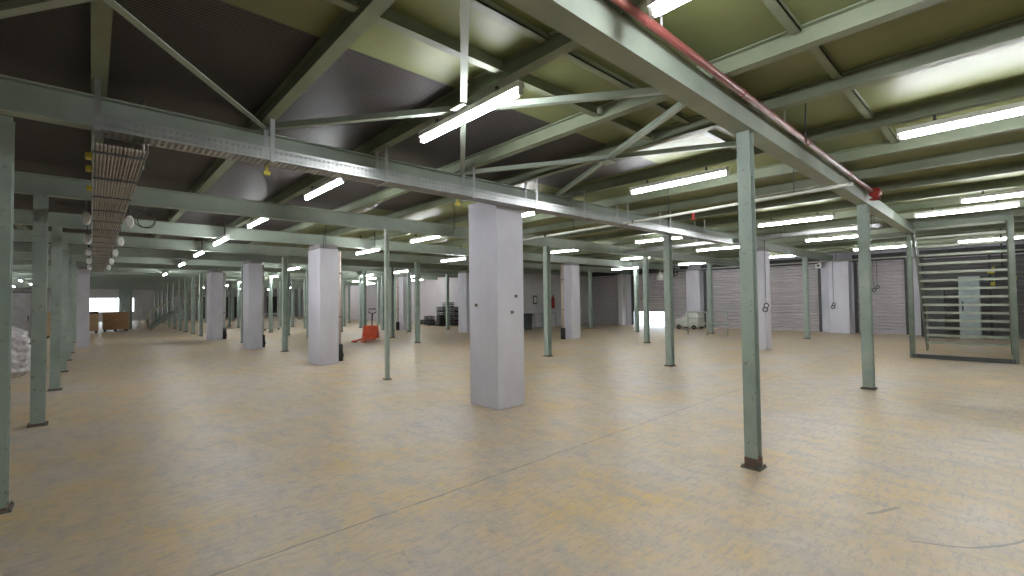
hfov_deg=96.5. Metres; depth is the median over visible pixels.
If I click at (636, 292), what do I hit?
steel post
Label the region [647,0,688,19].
fluorescent light
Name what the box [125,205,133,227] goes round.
pendant lamp
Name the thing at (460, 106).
gusset plate
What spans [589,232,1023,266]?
joist
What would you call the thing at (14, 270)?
steel beam
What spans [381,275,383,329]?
steel post
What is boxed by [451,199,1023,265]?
joist
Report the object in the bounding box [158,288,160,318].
steel post
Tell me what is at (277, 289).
steel post
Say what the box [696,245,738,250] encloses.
fluorescent light
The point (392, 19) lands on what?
channel
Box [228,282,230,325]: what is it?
steel post
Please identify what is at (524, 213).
fluorescent light
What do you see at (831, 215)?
fluorescent light
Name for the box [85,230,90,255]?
junction box
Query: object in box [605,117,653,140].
channel
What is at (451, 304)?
plastic crate
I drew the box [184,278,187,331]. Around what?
steel post
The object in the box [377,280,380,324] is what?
steel post
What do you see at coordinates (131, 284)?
steel post
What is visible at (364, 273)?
steel post
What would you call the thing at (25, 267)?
steel beam
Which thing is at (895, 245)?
fluorescent light
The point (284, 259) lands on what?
steel post
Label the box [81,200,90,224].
junction box
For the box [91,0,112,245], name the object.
joist
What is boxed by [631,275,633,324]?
trim
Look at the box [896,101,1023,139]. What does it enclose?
fluorescent light
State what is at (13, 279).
steel beam
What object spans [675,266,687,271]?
trim
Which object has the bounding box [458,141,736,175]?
brace
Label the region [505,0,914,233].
steel beam
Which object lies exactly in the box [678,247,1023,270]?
conduit
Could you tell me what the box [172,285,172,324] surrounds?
steel post
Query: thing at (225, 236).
fluorescent light
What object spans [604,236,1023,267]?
joist
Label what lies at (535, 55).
joist
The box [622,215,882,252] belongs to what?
cable tray
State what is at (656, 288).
door
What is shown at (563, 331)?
drainpipe
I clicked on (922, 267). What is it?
trim
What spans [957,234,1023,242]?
fluorescent light
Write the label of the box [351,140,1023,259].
joist
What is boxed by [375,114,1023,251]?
joist
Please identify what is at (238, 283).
steel post
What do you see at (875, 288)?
chain
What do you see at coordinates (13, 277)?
steel beam
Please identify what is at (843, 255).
wall
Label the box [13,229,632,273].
steel beam
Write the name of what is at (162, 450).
floor
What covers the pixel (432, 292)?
wall
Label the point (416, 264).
steel post
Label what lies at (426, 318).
plastic crate
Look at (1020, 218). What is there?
joist
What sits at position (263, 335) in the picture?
drainpipe
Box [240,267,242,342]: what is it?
steel post
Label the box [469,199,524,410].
concrete pillar
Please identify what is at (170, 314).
staircase
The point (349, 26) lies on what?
joist
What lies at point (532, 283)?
wall
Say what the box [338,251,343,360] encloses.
drainpipe
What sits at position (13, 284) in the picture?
steel beam
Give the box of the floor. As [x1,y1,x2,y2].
[0,312,1023,575]
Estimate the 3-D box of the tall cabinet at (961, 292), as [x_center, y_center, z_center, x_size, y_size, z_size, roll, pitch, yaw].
[16.459,0.706,16.413,0.340,2.250,0.550,1,-2,-43]
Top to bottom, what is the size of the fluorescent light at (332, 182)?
0.172 m
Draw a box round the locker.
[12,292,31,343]
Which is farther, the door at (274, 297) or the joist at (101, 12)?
the door at (274, 297)
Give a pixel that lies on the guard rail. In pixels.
(688, 323)
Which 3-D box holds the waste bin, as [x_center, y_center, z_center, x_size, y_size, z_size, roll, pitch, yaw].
[0.776,1.825,24.982,0.560,0.860,0.540,1,-2,-43]
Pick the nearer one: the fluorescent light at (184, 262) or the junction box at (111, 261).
the junction box at (111, 261)
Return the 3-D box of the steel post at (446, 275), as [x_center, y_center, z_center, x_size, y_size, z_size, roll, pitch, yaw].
[-3.631,0.775,25.724,0.210,3.109,0.210,1,-2,-43]
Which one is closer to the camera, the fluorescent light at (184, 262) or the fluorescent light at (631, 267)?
the fluorescent light at (184, 262)
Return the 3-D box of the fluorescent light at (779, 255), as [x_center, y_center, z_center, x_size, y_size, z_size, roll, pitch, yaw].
[10.947,-1.418,18.695,0.076,0.322,1.480,1,-2,-43]
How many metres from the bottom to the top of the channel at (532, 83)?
0.109 m
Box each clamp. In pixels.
[85,152,91,159]
[85,165,91,171]
[86,185,91,190]
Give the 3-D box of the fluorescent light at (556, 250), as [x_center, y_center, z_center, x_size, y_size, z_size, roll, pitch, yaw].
[1.861,-1.390,15.498,0.076,0.322,1.480,1,-2,-43]
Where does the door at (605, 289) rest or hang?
in the wall at (843, 255)
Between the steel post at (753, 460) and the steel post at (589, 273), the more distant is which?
the steel post at (589, 273)
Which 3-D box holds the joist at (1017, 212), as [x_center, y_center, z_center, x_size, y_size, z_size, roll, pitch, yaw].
[-6.434,-0.987,29.976,0.100,0.149,66.650,1,-2,-43]
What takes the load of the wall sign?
attached to the wall at (532, 283)
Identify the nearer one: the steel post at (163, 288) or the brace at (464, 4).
the brace at (464, 4)
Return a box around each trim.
[592,272,619,276]
[628,269,663,274]
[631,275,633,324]
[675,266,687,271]
[701,258,819,270]
[703,268,822,331]
[852,252,906,261]
[853,259,908,334]
[919,244,1023,257]
[921,259,925,329]
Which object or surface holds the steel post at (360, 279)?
on the floor
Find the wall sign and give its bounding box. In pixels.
[533,296,536,303]
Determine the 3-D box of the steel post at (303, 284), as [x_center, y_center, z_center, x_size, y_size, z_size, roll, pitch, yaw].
[-16.265,1.202,35.834,0.210,3.109,0.210,1,-2,-43]
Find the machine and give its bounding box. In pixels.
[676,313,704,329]
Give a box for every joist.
[14,224,31,242]
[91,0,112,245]
[141,0,395,248]
[185,0,648,250]
[225,0,945,252]
[256,15,1023,254]
[294,77,1023,256]
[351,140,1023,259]
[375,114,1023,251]
[389,160,1023,261]
[408,176,1023,262]
[428,188,1023,263]
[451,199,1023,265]
[523,208,1023,262]
[525,221,1023,268]
[535,215,1023,263]
[579,227,1023,265]
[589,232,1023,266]
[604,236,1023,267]
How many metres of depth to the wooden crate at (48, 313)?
22.39 m
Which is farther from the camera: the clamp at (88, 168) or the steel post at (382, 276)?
the steel post at (382, 276)
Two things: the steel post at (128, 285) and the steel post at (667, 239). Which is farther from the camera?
the steel post at (128, 285)
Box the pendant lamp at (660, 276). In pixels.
[656,271,663,280]
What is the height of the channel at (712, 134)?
0.049 m
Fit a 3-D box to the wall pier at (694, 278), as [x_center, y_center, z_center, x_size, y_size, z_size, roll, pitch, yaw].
[9.916,0.585,24.774,0.449,3.100,0.750,1,-2,-43]
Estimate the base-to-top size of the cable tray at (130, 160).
0.672 m
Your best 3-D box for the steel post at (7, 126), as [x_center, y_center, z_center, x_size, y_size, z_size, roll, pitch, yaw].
[-4.056,0.192,3.602,0.200,3.109,0.200,1,-2,-43]
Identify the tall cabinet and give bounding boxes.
[926,287,946,337]
[958,276,981,339]
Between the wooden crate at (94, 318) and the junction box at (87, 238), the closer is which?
the junction box at (87, 238)
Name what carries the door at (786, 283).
in the wall at (843, 255)
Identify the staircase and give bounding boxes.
[147,280,206,329]
[906,212,1019,364]
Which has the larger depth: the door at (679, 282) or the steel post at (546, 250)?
the door at (679, 282)
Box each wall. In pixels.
[12,288,279,321]
[290,277,458,322]
[523,268,588,326]
[592,240,1023,334]
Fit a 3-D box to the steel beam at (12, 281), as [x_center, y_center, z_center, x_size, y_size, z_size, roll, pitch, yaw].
[-25.971,-0.394,34.847,26.950,0.270,0.140,1,-2,-43]
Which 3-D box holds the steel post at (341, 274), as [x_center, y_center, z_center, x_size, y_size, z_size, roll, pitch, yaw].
[-9.200,0.814,24.540,0.210,3.109,0.210,1,-2,-43]
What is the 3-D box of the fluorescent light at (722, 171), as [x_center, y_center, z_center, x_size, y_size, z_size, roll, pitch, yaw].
[2.353,-1.558,6.576,0.076,0.172,1.480,1,-2,-43]
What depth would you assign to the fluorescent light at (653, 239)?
13.01 m
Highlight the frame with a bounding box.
[919,255,992,336]
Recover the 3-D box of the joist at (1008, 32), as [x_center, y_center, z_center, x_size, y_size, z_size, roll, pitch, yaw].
[-14.345,-1.082,22.698,0.100,0.149,66.650,1,-2,-43]
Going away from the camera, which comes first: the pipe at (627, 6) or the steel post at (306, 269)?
the pipe at (627, 6)
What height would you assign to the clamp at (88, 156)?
0.050 m
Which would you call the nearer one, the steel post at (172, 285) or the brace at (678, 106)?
the brace at (678, 106)
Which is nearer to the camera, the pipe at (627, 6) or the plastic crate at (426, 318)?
the pipe at (627, 6)
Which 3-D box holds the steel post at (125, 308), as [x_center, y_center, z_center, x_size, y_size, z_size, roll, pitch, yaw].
[-29.974,1.363,35.446,0.210,3.109,0.210,1,-2,-43]
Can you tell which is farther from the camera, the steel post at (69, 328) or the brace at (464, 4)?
the steel post at (69, 328)
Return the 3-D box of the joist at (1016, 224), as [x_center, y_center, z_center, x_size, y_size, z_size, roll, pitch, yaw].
[9.467,-1.538,16.760,0.100,0.149,25.650,1,-2,-43]
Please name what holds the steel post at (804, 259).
on the floor
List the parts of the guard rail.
rail, rail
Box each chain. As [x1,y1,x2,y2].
[762,234,768,311]
[831,262,835,308]
[872,261,879,291]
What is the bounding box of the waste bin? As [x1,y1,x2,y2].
[524,313,532,329]
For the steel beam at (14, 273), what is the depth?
25.50 m
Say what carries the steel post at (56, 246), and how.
on the floor
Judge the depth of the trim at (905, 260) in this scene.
19.67 m
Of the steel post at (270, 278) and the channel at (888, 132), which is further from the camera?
the steel post at (270, 278)
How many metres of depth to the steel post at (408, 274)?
24.06 m
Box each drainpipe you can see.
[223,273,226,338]
[262,265,265,347]
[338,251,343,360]
[396,277,399,329]
[561,265,565,338]
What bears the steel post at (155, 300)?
on the floor
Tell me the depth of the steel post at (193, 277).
24.56 m
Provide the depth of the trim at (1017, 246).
16.96 m
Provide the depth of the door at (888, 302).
19.01 m
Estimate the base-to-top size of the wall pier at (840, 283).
3.100 m
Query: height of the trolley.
1.010 m
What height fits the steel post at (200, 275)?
3.109 m
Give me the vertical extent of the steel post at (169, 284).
3.109 m
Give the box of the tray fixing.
[263,166,270,175]
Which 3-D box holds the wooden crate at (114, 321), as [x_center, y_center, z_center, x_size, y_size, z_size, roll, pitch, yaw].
[-24.631,2.093,28.372,1.240,1.140,1.840,1,-2,-43]
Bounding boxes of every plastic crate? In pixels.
[424,316,434,320]
[427,321,437,325]
[436,316,445,320]
[436,321,445,325]
[443,302,453,306]
[450,307,457,311]
[450,316,457,320]
[450,321,458,325]
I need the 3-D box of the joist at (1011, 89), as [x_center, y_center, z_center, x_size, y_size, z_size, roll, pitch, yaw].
[-13.337,-1.070,23.626,0.100,0.149,66.650,1,-2,-43]
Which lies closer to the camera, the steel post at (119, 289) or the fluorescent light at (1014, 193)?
the fluorescent light at (1014, 193)
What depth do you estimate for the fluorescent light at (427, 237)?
12.19 m
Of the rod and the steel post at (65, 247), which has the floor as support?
the steel post at (65, 247)
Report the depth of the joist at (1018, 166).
7.86 m
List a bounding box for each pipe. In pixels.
[523,169,853,240]
[610,0,873,191]
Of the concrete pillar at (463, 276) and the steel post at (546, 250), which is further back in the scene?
the concrete pillar at (463, 276)
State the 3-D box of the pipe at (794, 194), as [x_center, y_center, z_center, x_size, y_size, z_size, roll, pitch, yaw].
[2.299,-1.463,8.222,0.162,0.575,6.305,1,-2,-41]
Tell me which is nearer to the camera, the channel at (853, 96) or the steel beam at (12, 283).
the channel at (853, 96)
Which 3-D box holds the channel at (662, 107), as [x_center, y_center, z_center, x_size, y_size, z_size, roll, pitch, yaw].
[1.569,-1.812,4.640,0.930,0.049,0.070,1,-2,-43]
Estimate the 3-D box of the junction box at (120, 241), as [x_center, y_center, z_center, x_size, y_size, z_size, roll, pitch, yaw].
[-7.772,-1.135,9.069,0.110,0.615,0.080,1,-2,-43]
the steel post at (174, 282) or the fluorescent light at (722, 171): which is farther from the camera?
the steel post at (174, 282)
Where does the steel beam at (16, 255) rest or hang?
on the steel post at (73, 262)
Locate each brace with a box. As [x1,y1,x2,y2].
[0,0,95,18]
[103,0,275,134]
[251,87,665,131]
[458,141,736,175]
[460,0,469,176]
[555,102,685,196]
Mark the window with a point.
(132, 297)
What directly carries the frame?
on the floor
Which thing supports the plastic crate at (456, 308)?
on the plastic crate
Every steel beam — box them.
[0,74,832,261]
[12,279,358,285]
[12,281,302,285]
[12,283,302,286]
[12,287,297,289]
[13,209,681,270]
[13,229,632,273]
[13,242,587,275]
[13,252,457,274]
[13,259,457,277]
[13,265,437,279]
[13,269,389,279]
[13,272,380,281]
[13,275,380,282]
[13,277,372,284]
[13,284,302,287]
[14,171,739,266]
[15,286,302,288]
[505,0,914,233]
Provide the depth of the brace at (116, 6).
3.23 m
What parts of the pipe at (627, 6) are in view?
hanger rod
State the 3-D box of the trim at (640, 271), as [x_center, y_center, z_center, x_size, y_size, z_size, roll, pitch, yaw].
[7.994,-0.983,26.973,0.310,0.280,2.400,1,-2,-43]
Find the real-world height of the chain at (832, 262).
2.041 m
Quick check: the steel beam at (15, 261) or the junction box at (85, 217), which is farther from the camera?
the steel beam at (15, 261)
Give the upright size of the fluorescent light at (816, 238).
0.172 m
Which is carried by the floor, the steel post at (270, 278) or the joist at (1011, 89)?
the steel post at (270, 278)
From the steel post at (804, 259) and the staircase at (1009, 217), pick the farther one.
the steel post at (804, 259)
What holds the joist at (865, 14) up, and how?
attached to the ceiling
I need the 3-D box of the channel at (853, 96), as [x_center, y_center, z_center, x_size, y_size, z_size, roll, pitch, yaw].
[3.370,-1.839,4.463,1.260,0.049,0.070,1,-2,-43]
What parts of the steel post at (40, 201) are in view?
plate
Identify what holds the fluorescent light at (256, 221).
hanging from the joist at (535, 55)
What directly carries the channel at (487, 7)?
attached to the ceiling
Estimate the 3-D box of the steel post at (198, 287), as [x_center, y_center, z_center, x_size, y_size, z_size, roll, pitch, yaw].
[-28.412,1.505,41.501,0.210,3.109,0.210,1,-2,-43]
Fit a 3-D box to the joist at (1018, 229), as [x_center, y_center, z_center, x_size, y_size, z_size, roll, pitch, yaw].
[10.681,-1.523,17.877,0.100,0.149,25.650,1,-2,-43]
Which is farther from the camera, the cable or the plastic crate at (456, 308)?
the plastic crate at (456, 308)
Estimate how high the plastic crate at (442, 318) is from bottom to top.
0.300 m
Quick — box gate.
[639,311,664,324]
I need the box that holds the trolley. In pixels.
[264,313,281,330]
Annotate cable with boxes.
[804,103,806,142]
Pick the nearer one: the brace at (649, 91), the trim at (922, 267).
the brace at (649, 91)
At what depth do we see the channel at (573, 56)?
3.79 m
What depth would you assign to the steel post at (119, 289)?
42.95 m
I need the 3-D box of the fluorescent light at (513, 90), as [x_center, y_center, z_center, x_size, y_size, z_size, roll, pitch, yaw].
[-0.430,-1.588,4.151,0.076,0.172,1.480,1,-2,-43]
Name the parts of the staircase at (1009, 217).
support post, handrail, support post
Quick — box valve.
[868,187,881,200]
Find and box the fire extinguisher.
[551,295,554,307]
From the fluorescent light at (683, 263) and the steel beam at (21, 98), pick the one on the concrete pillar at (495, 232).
the steel beam at (21, 98)
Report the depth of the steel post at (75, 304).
19.68 m
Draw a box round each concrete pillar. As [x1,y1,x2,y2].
[76,266,89,346]
[206,270,222,339]
[243,260,262,349]
[308,244,338,364]
[396,275,411,329]
[458,271,469,332]
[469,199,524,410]
[563,262,580,338]
[757,247,771,349]
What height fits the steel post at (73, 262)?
3.109 m
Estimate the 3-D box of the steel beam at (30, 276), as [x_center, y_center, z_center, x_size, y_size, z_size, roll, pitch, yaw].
[-20.285,-0.629,28.669,26.950,0.270,0.140,1,-2,-43]
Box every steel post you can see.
[0,115,14,513]
[26,193,48,427]
[47,226,62,391]
[60,243,68,372]
[67,254,72,360]
[71,261,74,352]
[74,271,76,342]
[119,289,120,311]
[120,288,122,312]
[122,287,124,311]
[124,286,126,311]
[127,284,129,311]
[129,283,132,328]
[154,289,156,320]
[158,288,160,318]
[162,287,164,322]
[167,283,170,326]
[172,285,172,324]
[173,281,176,328]
[178,280,181,330]
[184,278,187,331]
[191,276,194,333]
[198,287,198,321]
[199,274,202,335]
[205,286,206,322]
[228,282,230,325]
[231,288,233,320]
[236,281,239,327]
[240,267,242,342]
[240,287,240,321]
[268,276,272,332]
[277,289,278,317]
[280,257,288,351]
[280,282,281,325]
[288,273,289,334]
[291,280,294,326]
[298,287,299,318]
[303,284,303,322]
[304,279,305,327]
[306,269,307,337]
[341,274,342,331]
[343,279,345,326]
[347,283,350,322]
[358,278,361,327]
[362,271,366,332]
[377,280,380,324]
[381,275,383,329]
[383,229,390,379]
[390,268,395,337]
[394,279,395,325]
[407,273,411,331]
[414,262,420,342]
[445,274,449,329]
[543,246,552,356]
[588,272,592,328]
[634,267,638,331]
[642,257,650,342]
[663,235,676,366]
[707,264,714,333]
[736,130,766,471]
[802,257,810,338]
[857,204,877,389]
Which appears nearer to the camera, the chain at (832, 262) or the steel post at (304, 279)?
the chain at (832, 262)
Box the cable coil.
[130,206,155,227]
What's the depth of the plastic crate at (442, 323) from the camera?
29.23 m
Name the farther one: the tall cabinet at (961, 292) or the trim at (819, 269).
the trim at (819, 269)
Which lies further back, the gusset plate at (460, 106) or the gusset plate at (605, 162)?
the gusset plate at (605, 162)
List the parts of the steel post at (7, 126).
plate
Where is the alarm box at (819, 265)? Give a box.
[815,263,821,268]
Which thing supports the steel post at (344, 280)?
on the floor
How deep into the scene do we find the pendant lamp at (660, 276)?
24.34 m
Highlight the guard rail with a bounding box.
[687,311,728,335]
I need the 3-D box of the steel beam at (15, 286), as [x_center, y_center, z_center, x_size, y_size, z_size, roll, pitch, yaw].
[-32.740,-0.114,42.202,26.950,0.270,0.140,1,-2,-43]
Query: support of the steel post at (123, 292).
on the floor
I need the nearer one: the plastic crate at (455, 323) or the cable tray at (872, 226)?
the cable tray at (872, 226)
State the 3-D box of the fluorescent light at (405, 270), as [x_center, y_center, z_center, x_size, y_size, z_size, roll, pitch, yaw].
[-5.351,-1.017,21.928,0.076,0.545,1.480,1,-2,-43]
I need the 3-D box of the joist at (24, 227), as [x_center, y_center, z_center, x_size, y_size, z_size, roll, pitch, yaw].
[-18.775,-1.135,18.623,0.100,0.149,66.650,1,-2,-43]
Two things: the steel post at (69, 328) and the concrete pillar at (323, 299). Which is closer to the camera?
the concrete pillar at (323, 299)
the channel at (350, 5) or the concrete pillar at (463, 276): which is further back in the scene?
the concrete pillar at (463, 276)
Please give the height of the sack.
1.248 m
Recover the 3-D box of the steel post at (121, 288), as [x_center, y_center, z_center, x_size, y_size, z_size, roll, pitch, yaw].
[-34.578,1.554,40.448,0.210,3.109,0.210,1,-2,-43]
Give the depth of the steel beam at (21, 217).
11.29 m
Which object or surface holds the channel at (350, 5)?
attached to the ceiling
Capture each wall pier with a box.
[617,274,626,324]
[686,270,703,327]
[828,261,852,333]
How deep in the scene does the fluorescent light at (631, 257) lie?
18.72 m
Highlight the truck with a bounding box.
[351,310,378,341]
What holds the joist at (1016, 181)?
attached to the ceiling
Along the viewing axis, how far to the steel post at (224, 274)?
20.86 m
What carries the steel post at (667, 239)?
on the floor
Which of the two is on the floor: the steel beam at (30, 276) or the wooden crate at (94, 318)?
the wooden crate at (94, 318)
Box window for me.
[95,297,134,311]
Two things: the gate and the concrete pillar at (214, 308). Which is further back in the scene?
the gate
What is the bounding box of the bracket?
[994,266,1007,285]
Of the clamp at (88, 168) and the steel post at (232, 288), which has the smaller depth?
the clamp at (88, 168)
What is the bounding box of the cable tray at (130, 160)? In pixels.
[91,100,148,272]
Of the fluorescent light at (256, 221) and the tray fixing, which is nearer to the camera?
the tray fixing
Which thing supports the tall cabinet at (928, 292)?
on the floor
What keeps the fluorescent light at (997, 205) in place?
hanging from the joist at (951, 201)
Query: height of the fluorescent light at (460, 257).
0.545 m
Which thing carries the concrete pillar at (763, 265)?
on the floor
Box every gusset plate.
[450,103,468,111]
[597,159,616,165]
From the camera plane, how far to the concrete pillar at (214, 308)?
20.21 m
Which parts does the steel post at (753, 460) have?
plate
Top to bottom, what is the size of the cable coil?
0.578 m
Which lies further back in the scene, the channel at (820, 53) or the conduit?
the conduit
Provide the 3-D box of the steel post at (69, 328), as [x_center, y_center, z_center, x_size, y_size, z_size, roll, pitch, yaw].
[-12.959,0.562,13.341,0.200,3.109,0.200,1,-2,-43]
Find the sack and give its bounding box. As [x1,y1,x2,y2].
[11,325,30,377]
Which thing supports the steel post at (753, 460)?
on the floor
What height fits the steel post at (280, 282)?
3.109 m
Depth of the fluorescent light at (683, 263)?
22.04 m
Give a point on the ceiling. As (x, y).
(246, 54)
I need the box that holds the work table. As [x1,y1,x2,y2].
[533,312,555,328]
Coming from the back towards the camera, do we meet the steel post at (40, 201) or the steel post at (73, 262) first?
the steel post at (73, 262)
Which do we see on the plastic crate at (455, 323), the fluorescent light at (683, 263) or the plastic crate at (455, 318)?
the plastic crate at (455, 318)
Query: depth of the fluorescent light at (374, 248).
12.82 m
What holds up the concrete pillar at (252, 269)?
on the floor
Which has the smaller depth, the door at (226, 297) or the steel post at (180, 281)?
the steel post at (180, 281)
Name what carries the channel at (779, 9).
attached to the ceiling
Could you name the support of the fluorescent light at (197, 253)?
hanging from the ceiling
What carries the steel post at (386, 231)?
on the floor
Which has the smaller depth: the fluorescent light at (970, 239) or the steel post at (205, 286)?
the fluorescent light at (970, 239)
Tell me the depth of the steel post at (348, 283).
35.53 m
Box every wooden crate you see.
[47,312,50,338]
[89,313,98,332]
[102,312,129,331]
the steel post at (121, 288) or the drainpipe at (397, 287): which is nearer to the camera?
the drainpipe at (397, 287)
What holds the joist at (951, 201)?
attached to the ceiling
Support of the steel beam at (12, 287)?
on the steel post
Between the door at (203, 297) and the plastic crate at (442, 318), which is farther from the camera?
the door at (203, 297)
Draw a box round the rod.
[1000,229,1002,265]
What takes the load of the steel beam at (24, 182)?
attached to the joist
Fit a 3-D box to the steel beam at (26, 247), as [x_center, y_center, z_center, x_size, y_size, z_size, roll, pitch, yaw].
[-7.129,-1.057,18.768,32.900,0.270,0.140,1,-2,-43]
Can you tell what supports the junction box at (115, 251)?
hanging from the cable tray at (130, 160)
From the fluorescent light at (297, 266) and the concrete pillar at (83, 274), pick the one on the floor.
the concrete pillar at (83, 274)
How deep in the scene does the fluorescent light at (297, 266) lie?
19.05 m
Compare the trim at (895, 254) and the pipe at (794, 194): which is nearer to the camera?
the pipe at (794, 194)
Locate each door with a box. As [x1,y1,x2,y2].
[203,297,204,318]
[226,297,227,317]
[234,297,236,317]
[267,296,276,316]
[592,276,617,323]
[633,274,664,311]
[673,273,686,325]
[706,265,819,331]
[857,261,905,334]
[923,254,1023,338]
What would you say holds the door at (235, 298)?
in the wall at (144, 298)
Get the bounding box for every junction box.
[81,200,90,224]
[84,225,90,244]
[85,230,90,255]
[109,253,113,264]
[112,233,117,256]
[117,218,123,245]
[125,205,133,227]
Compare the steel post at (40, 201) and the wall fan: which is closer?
the steel post at (40, 201)
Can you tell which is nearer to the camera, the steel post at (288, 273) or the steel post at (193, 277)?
the steel post at (288, 273)
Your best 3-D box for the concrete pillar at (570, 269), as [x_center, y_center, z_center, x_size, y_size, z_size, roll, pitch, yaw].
[2.467,0.515,18.804,0.500,3.109,0.450,1,-2,-43]
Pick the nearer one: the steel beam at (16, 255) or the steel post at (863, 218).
the steel post at (863, 218)
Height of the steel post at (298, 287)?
3.109 m
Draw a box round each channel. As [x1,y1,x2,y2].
[325,0,358,12]
[375,8,504,74]
[470,0,547,42]
[518,74,599,116]
[561,50,640,89]
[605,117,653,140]
[651,102,690,123]
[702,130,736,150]
[761,0,801,34]
[809,45,842,78]
[843,89,873,119]
[880,127,898,143]
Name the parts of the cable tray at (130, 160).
hanger rod, hanger rod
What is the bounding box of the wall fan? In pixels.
[673,265,677,276]
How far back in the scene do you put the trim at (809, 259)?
21.71 m
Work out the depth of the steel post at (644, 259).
16.48 m
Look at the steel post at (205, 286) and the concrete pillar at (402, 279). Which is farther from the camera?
the steel post at (205, 286)
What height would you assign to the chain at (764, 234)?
2.390 m
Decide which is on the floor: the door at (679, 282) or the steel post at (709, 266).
the steel post at (709, 266)
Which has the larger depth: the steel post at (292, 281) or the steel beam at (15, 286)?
the steel beam at (15, 286)
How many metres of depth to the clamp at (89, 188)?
5.09 m
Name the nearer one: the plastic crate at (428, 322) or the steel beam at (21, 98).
the steel beam at (21, 98)
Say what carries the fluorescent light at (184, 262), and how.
hanging from the ceiling
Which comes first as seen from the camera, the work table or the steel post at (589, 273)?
the steel post at (589, 273)
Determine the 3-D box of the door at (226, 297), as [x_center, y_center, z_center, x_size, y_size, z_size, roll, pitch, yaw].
[-32.529,2.177,51.507,1.300,2.400,0.050,1,-2,-43]
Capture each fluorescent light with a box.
[178,250,186,266]
[193,238,204,256]
[212,216,229,245]
[246,218,267,227]
[288,264,300,269]
[303,177,344,199]
[355,232,380,254]
[394,269,408,272]
[409,234,440,242]
[418,80,523,143]
[440,245,466,261]
[522,210,536,216]
[550,248,577,252]
[611,266,638,269]
[621,256,648,259]
[629,166,728,194]
[634,235,680,242]
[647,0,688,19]
[678,262,701,264]
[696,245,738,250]
[757,212,834,226]
[769,254,792,257]
[805,231,857,241]
[852,242,905,250]
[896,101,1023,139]
[914,200,1019,217]
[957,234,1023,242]
[959,189,1023,202]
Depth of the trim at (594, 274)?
29.15 m
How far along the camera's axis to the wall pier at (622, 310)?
28.04 m
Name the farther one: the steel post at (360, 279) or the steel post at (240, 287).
the steel post at (240, 287)
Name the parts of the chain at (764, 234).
chain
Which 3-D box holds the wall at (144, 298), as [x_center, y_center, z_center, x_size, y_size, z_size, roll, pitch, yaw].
[-38.847,1.507,45.902,31.000,3.600,0.200,1,-2,-43]
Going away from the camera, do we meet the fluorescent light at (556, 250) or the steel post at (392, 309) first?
the fluorescent light at (556, 250)
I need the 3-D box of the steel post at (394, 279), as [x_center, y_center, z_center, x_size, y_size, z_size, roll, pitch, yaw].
[-7.625,0.941,30.064,0.210,3.109,0.210,1,-2,-43]
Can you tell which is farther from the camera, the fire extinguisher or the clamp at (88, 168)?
the fire extinguisher
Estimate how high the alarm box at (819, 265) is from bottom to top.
0.240 m
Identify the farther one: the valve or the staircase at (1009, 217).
the staircase at (1009, 217)
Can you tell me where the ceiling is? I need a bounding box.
[0,0,1023,264]
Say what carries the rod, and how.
hanging from the ceiling

